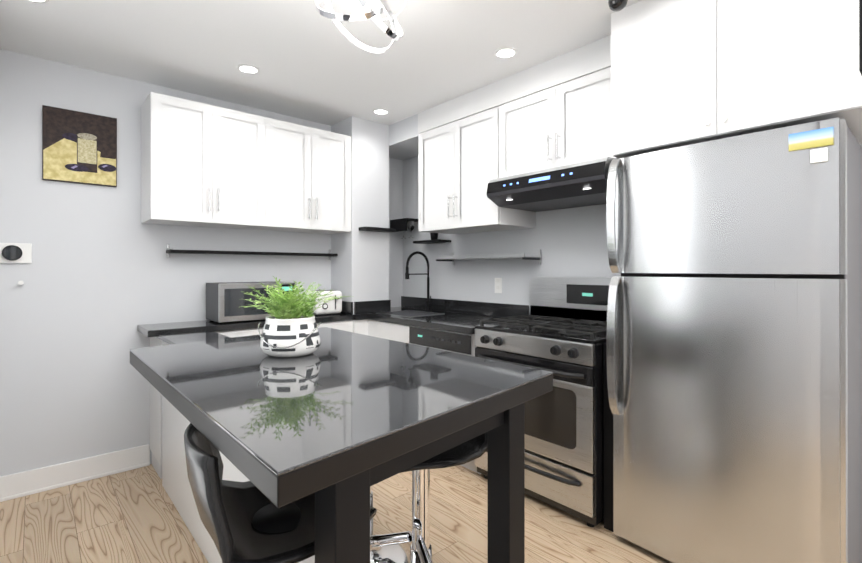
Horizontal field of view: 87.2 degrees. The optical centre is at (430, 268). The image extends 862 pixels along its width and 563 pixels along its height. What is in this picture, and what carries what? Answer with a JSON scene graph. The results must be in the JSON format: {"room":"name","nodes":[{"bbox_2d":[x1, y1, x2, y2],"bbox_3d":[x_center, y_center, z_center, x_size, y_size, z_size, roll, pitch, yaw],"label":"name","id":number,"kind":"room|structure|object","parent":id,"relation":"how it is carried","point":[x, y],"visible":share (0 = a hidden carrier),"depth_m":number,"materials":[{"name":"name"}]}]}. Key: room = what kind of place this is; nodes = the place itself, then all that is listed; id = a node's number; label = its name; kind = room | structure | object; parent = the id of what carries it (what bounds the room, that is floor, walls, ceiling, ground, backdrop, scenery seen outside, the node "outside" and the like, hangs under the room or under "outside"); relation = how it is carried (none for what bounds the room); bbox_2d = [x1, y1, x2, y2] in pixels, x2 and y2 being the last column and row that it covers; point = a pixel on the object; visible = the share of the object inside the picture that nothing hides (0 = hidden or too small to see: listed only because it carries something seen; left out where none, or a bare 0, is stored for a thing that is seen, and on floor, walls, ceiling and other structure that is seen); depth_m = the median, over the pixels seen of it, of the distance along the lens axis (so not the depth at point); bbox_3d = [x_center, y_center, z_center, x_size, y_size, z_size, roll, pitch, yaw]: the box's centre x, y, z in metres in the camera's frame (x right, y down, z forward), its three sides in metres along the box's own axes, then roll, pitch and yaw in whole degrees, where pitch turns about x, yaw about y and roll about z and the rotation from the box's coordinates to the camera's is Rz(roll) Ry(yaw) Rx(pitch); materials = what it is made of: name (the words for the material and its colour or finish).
{"room":"kitchen","nodes":[
{"label":"kitchen","id":0,"kind":"room"},
{"bbox_2d":[0,49,402,475],"bbox_3d":[-1.361,0.036,3.409,3.020,2.470,0.100,0,0,-41],"label":"wall","id":1,"kind":"structure","parent":0,"point":[101,276],"depth_m":2.73,"materials":[{"name":"white paint"}]},
{"bbox_2d":[0,243,31,262],"bbox_3d":[-2.305,-0.085,2.491,0.160,0.110,0.030,0,0,-41],"label":"thermostat","id":2,"kind":"object","parent":1,"relation":"attached to","point":[15,252],"visible":1,"depth_m":2.49,"materials":[{"name":"white plastic"}]},
{"bbox_2d":[0,444,149,501],"bbox_3d":[-2.099,1.203,2.678,0.748,0.135,0.022,0,0,-41],"label":"baseboard","id":3,"kind":"structure","parent":1,"relation":"attached to","point":[29,482],"depth_m":2.66,"materials":[{"name":"white wood"}]},
{"bbox_2d":[42,105,116,186],"bbox_3d":[-2.082,-0.717,2.692,0.350,0.425,0.024,0,0,-41],"label":"picture","id":4,"kind":"object","parent":1,"relation":"attached to","point":[78,147],"visible":0.96,"depth_m":2.68,"materials":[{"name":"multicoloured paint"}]},
{"bbox_2d":[141,92,224,227],"bbox_3d":[-1.604,-0.664,2.910,0.396,0.750,0.328,0,0,-41],"label":"upper cabinet","id":5,"kind":"object","parent":1,"relation":"attached to","point":[204,165],"depth_m":2.79,"materials":[{"name":"white wood"}]},
{"bbox_2d":[225,108,276,230],"bbox_3d":[-1.370,-0.664,3.116,0.452,0.750,0.328,0,0,-41],"label":"upper cabinet","id":6,"kind":"object","parent":1,"relation":"attached to","point":[250,139],"depth_m":3.05,"materials":[{"name":"white wood"}]},
{"bbox_2d":[166,244,337,259],"bbox_3d":[-1.258,-0.114,3.345,1.210,0.090,0.128,0,0,-41],"label":"shelf","id":7,"kind":"object","parent":1,"relation":"attached to","point":[329,254],"visible":1,"depth_m":3.23,"materials":[{"name":"black"}]},
{"bbox_2d":[269,120,320,231],"bbox_3d":[-1.114,-0.664,3.340,0.452,0.750,0.328,0,0,-41],"label":"upper cabinet","id":8,"kind":"object","parent":1,"relation":"attached to","point":[298,146],"depth_m":3.27,"materials":[{"name":"white wood"}]},
{"bbox_2d":[303,130,350,233],"bbox_3d":[-0.881,-0.663,3.545,0.396,0.750,0.328,0,0,-41],"label":"upper cabinet","id":9,"kind":"object","parent":1,"relation":"attached to","point":[335,147],"depth_m":3.47,"materials":[{"name":"white wood"}]},
{"bbox_2d":[0,0,640,125],"bbox_3d":[0.543,-1.252,1.244,3.020,0.100,5.870,0,0,-41],"label":"ceiling","id":10,"kind":"structure","parent":0,"point":[308,60],"depth_m":2.43,"materials":[{"name":"white paint"}]},
{"bbox_2d":[27,0,48,3],"bbox_3d":[-1.752,-1.196,1.977,0.128,0.007,0.128,0,0,-41],"label":"recessed light","id":11,"kind":"object","parent":10,"relation":"in","point":[40,1],"visible":0.98,"depth_m":2.02,"materials":[{"name":"white"}]},
{"bbox_2d":[237,64,259,73],"bbox_3d":[-1.095,-1.194,2.714,0.128,0.007,0.128,0,0,-41],"label":"recessed light","id":12,"kind":"object","parent":10,"relation":"in","point":[247,68],"visible":0.98,"depth_m":2.71,"materials":[{"name":"white plastic"}]},
{"bbox_2d":[315,0,407,52],"bbox_3d":[-0.255,-1.071,1.814,0.379,0.296,0.406,0,0,-41],"label":"chandelier","id":13,"kind":"object","parent":10,"relation":"hanging from","point":[367,12],"visible":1,"depth_m":1.76,"materials":[{"name":"silver metal"}]},
{"bbox_2d":[373,108,388,114],"bbox_3d":[-0.381,-1.193,3.447,0.128,0.007,0.128,0,0,-41],"label":"recessed light","id":14,"kind":"object","parent":10,"relation":"in","point":[379,111],"visible":0.98,"depth_m":3.44,"materials":[{"name":"white plastic"}]},
{"bbox_2d":[389,114,417,159],"bbox_3d":[-0.182,-1.113,3.902,0.400,0.170,0.718,0,0,-41],"label":"bulkhead","id":15,"kind":"object","parent":10,"relation":"attached to","point":[403,139],"visible":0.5,"depth_m":3.72,"materials":[{"name":"white paint"}]},
{"bbox_2d":[494,47,517,58],"bbox_3d":[0.416,-1.195,2.510,0.128,0.007,0.128,0,0,-41],"label":"recessed light","id":16,"kind":"object","parent":10,"relation":"in","point":[505,52],"visible":1,"depth_m":2.50,"materials":[{"name":"white plastic"}]},
{"bbox_2d":[418,35,610,133],"bbox_3d":[0.596,-1.120,3.009,0.410,0.158,1.648,0,0,-41],"label":"soffit","id":17,"kind":"structure","parent":10,"relation":"attached to","point":[588,59],"depth_m":2.73,"materials":[{"name":"white paint"}]},
{"bbox_2d":[608,0,627,11],"bbox_3d":[0.813,-1.161,1.966,0.090,0.075,0.090,0,0,-41],"label":"dome camera","id":18,"kind":"object","parent":10,"relation":"attached to","point":[617,5],"visible":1,"depth_m":1.95,"materials":[{"name":"black plastic"}]},
{"bbox_2d":[859,0,861,75],"bbox_3d":[1.190,-0.622,1.248,0.080,0.204,0.005,0,0,-41],"label":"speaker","id":19,"kind":"object","parent":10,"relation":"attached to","point":[860,35],"visible":1,"depth_m":1.22,"materials":[{"name":"black"}]},
{"bbox_2d":[0,464,672,562],"bbox_3d":[0.543,1.318,1.239,3.020,0.100,5.870,0,0,-41],"label":"floor","id":20,"kind":"structure","parent":0,"point":[132,516],"depth_m":2.23,"materials":[{"name":"brown wood"}]},
{"bbox_2d":[150,329,241,478],"bbox_3d":[-1.544,0.837,2.946,0.436,0.868,0.348,0,0,-41],"label":"base cabinet","id":21,"kind":"object","parent":20,"relation":"on","point":[156,420],"depth_m":2.80,"materials":[{"name":"white wood"}]},
{"bbox_2d":[158,338,314,562],"bbox_3d":[-0.983,0.835,2.143,0.220,0.868,1.540,0,0,-41],"label":"base cabinet","id":22,"kind":"object","parent":20,"relation":"on","point":[175,479],"depth_m":2.30,"materials":[{"name":"white wood"}]},
{"bbox_2d":[157,330,228,344],"bbox_3d":[-1.217,0.391,2.411,0.280,0.022,0.830,0,0,-41],"label":"countertop","id":23,"kind":"structure","parent":22,"relation":"on","point":[199,335],"depth_m":2.52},
{"bbox_2d":[242,328,262,335],"bbox_3d":[-1.217,0.837,3.234,0.436,0.868,0.348,0,0,-41],"label":"base cabinet","id":24,"kind":"object","parent":20,"relation":"on","point":[245,332],"depth_m":3.02,"materials":[{"name":"white wood"}]},
{"bbox_2d":[184,423,376,562],"bbox_3d":[-0.365,0.825,1.127,0.449,0.899,0.443,0,0,-41],"label":"stool","id":25,"kind":"object","parent":20,"relation":"on","point":[247,522],"visible":0.69,"depth_m":1.01,"materials":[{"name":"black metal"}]},
{"bbox_2d":[317,320,352,331],"bbox_3d":[-0.889,0.838,3.522,0.436,0.868,0.348,0,0,-41],"label":"base cabinet","id":26,"kind":"object","parent":20,"relation":"on","point":[347,325],"depth_m":3.46,"materials":[{"name":"white wood"}]},
{"bbox_2d":[137,314,352,336],"bbox_3d":[-1.240,0.381,3.208,1.378,0.040,0.358,0,0,-41],"label":"countertop","id":27,"kind":"structure","parent":26,"relation":"on","point":[150,330],"depth_m":2.91,"materials":[{"name":"stone"}]},
{"bbox_2d":[206,281,294,322],"bbox_3d":[-1.269,0.229,3.198,0.520,0.260,0.298,0,0,-41],"label":"microwave","id":28,"kind":"object","parent":27,"relation":"on","point":[225,301],"visible":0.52,"depth_m":3.02,"materials":[{"name":"grey metal"}]},
{"bbox_2d":[305,290,341,315],"bbox_3d":[-0.841,0.267,3.559,0.240,0.186,0.220,0,0,-41],"label":"toaster","id":29,"kind":"object","parent":27,"relation":"on","point":[332,307],"visible":0.71,"depth_m":3.50,"materials":[{"name":"white plastic"}]},
{"bbox_2d":[130,327,552,562],"bbox_3d":[-0.394,0.788,1.536,0.887,0.960,1.505,0,0,-41],"label":"island table","id":30,"kind":"object","parent":20,"relation":"on","point":[338,423],"visible":0.83,"depth_m":1.09,"materials":[{"name":"black stone"}]},
{"bbox_2d":[241,276,353,356],"bbox_3d":[-0.493,0.167,1.639,0.441,0.281,0.381,0,0,-41],"label":"plant pot","id":31,"kind":"object","parent":30,"relation":"on","point":[290,328],"visible":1,"depth_m":1.56,"materials":[{"name":"white ceramic"}]},
{"bbox_2d":[331,116,388,320],"bbox_3d":[-0.596,0.037,3.795,0.360,2.470,0.330,0,0,-41],"label":"chase","id":32,"kind":"object","parent":20,"relation":"on","point":[360,267],"visible":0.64,"depth_m":3.66,"materials":[{"name":"white paint"}]},
{"bbox_2d":[359,227,395,231],"bbox_3d":[-0.431,-0.313,3.646,0.290,0.025,0.108,0,0,-41],"label":"shelf","id":33,"kind":"object","parent":32,"relation":"attached to","point":[376,229],"visible":1,"depth_m":3.59,"materials":[{"name":"black"}]},
{"bbox_2d":[370,486,409,562],"bbox_3d":[-0.289,0.829,1.937,0.448,0.894,0.408,0,0,-41],"label":"stool","id":34,"kind":"object","parent":20,"relation":"on","point":[397,553],"visible":0.1,"depth_m":1.94,"materials":[{"name":"silver metal"}]},
{"bbox_2d":[352,319,480,473],"bbox_3d":[0.053,0.837,3.356,0.758,0.868,1.180,0,0,-41],"label":"base cabinet","id":35,"kind":"object","parent":20,"relation":"on","point":[459,343],"visible":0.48,"depth_m":3.09,"materials":[{"name":"white wood"}]},
{"bbox_2d":[340,296,528,333],"bbox_3d":[-0.064,0.332,3.474,0.780,0.140,1.510,0,0,-41],"label":"countertop","id":36,"kind":"structure","parent":35,"relation":"on","point":[461,316],"depth_m":3.52,"materials":[{"name":"stone"}]},
{"bbox_2d":[405,251,431,310],"bbox_3d":[-0.099,0.109,3.748,0.272,0.503,0.073,0,0,-41],"label":"faucet","id":37,"kind":"object","parent":36,"relation":"on","point":[428,300],"visible":1,"depth_m":3.80,"materials":[{"name":"black metal"}]},
{"bbox_2d":[370,432,487,562],"bbox_3d":[-0.040,0.828,1.563,0.448,0.894,0.408,0,0,-41],"label":"stool","id":38,"kind":"object","parent":20,"relation":"on","point":[460,454],"visible":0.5,"depth_m":1.53,"materials":[{"name":"silver metal"}]},
{"bbox_2d":[475,277,610,526],"bbox_3d":[0.728,0.663,2.637,0.675,1.215,0.780,0,0,-41],"label":"stove","id":39,"kind":"object","parent":20,"relation":"on","point":[560,332],"visible":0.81,"depth_m":2.34,"materials":[{"name":"silver metal"}]},
{"bbox_2d":[603,343,612,531],"bbox_3d":[1.069,0.820,2.366,0.538,0.900,0.069,0,0,-41],"label":"cabinet filler","id":40,"kind":"object","parent":20,"relation":"on","point":[608,469],"visible":0.21,"depth_m":2.20,"materials":[{"name":"black"}]},
{"bbox_2d":[606,117,861,562],"bbox_3d":[1.305,0.382,1.984,0.654,1.775,0.810,0,0,-41],"label":"fridge","id":41,"kind":"object","parent":20,"relation":"on","point":[734,345],"visible":1,"depth_m":1.74,"materials":[{"name":"grey metal"}]},
{"bbox_2d":[403,143,861,304],"bbox_3d":[1.640,0.034,2.205,0.100,2.470,5.670,0,0,-41],"label":"wall","id":42,"kind":"structure","parent":0,"point":[569,242],"depth_m":3.37,"materials":[{"name":"white paint"}]},
{"bbox_2d":[390,218,417,238],"bbox_3d":[-0.219,-0.356,4.093,0.198,0.167,0.240,0,0,-41],"label":"rack","id":43,"kind":"object","parent":42,"relation":"attached to","point":[399,225],"visible":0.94,"depth_m":4.02,"materials":[{"name":"black metal"}]},
{"bbox_2d":[413,233,450,243],"bbox_3d":[0.007,-0.266,3.866,0.158,0.096,0.320,0,0,-41],"label":"shelf","id":44,"kind":"object","parent":42,"relation":"attached to","point":[434,238],"visible":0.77,"depth_m":3.81,"materials":[{"name":"black"}]},
{"bbox_2d":[418,106,535,233],"bbox_3d":[0.303,-0.661,3.316,0.440,0.755,0.798,0,0,-41],"label":"upper cabinet","id":45,"kind":"object","parent":42,"relation":"attached to","point":[458,165],"visible":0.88,"depth_m":3.16,"materials":[{"name":"white wood"}]},
{"bbox_2d":[436,250,541,264],"bbox_3d":[0.401,-0.079,3.386,0.198,0.100,0.880,0,0,-41],"label":"steel shelf","id":46,"kind":"object","parent":42,"relation":"attached to","point":[452,257],"visible":1,"depth_m":3.24,"materials":[{"name":"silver metal"}]},
{"bbox_2d":[495,278,501,292],"bbox_3d":[0.506,0.129,3.412,0.006,0.115,0.070,0,0,-41],"label":"electrical outlet","id":47,"kind":"object","parent":42,"relation":"attached to","point":[498,285],"visible":1,"depth_m":3.41,"materials":[{"name":"white plastic"}]},
{"bbox_2d":[487,157,613,211],"bbox_3d":[0.795,-0.476,2.698,0.515,0.163,0.775,0,0,-41],"label":"range hood","id":48,"kind":"object","parent":42,"relation":"attached to","point":[580,184],"visible":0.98,"depth_m":2.55,"materials":[{"name":"black metal"}]},
{"bbox_2d":[499,67,617,177],"bbox_3d":[0.847,-0.800,2.696,0.440,0.480,0.844,0,0,-41],"label":"upper cabinet","id":49,"kind":"object","parent":42,"relation":"attached to","point":[567,123],"visible":0.65,"depth_m":2.56,"materials":[{"name":"white wood"}]},
{"bbox_2d":[611,0,861,157],"bbox_3d":[1.351,-0.865,1.986,0.620,0.668,0.880,0,0,-41],"label":"upper cabinet","id":50,"kind":"object","parent":42,"relation":"attached to","point":[685,72],"visible":0.96,"depth_m":1.77,"materials":[{"name":"white wood"}]}
]}

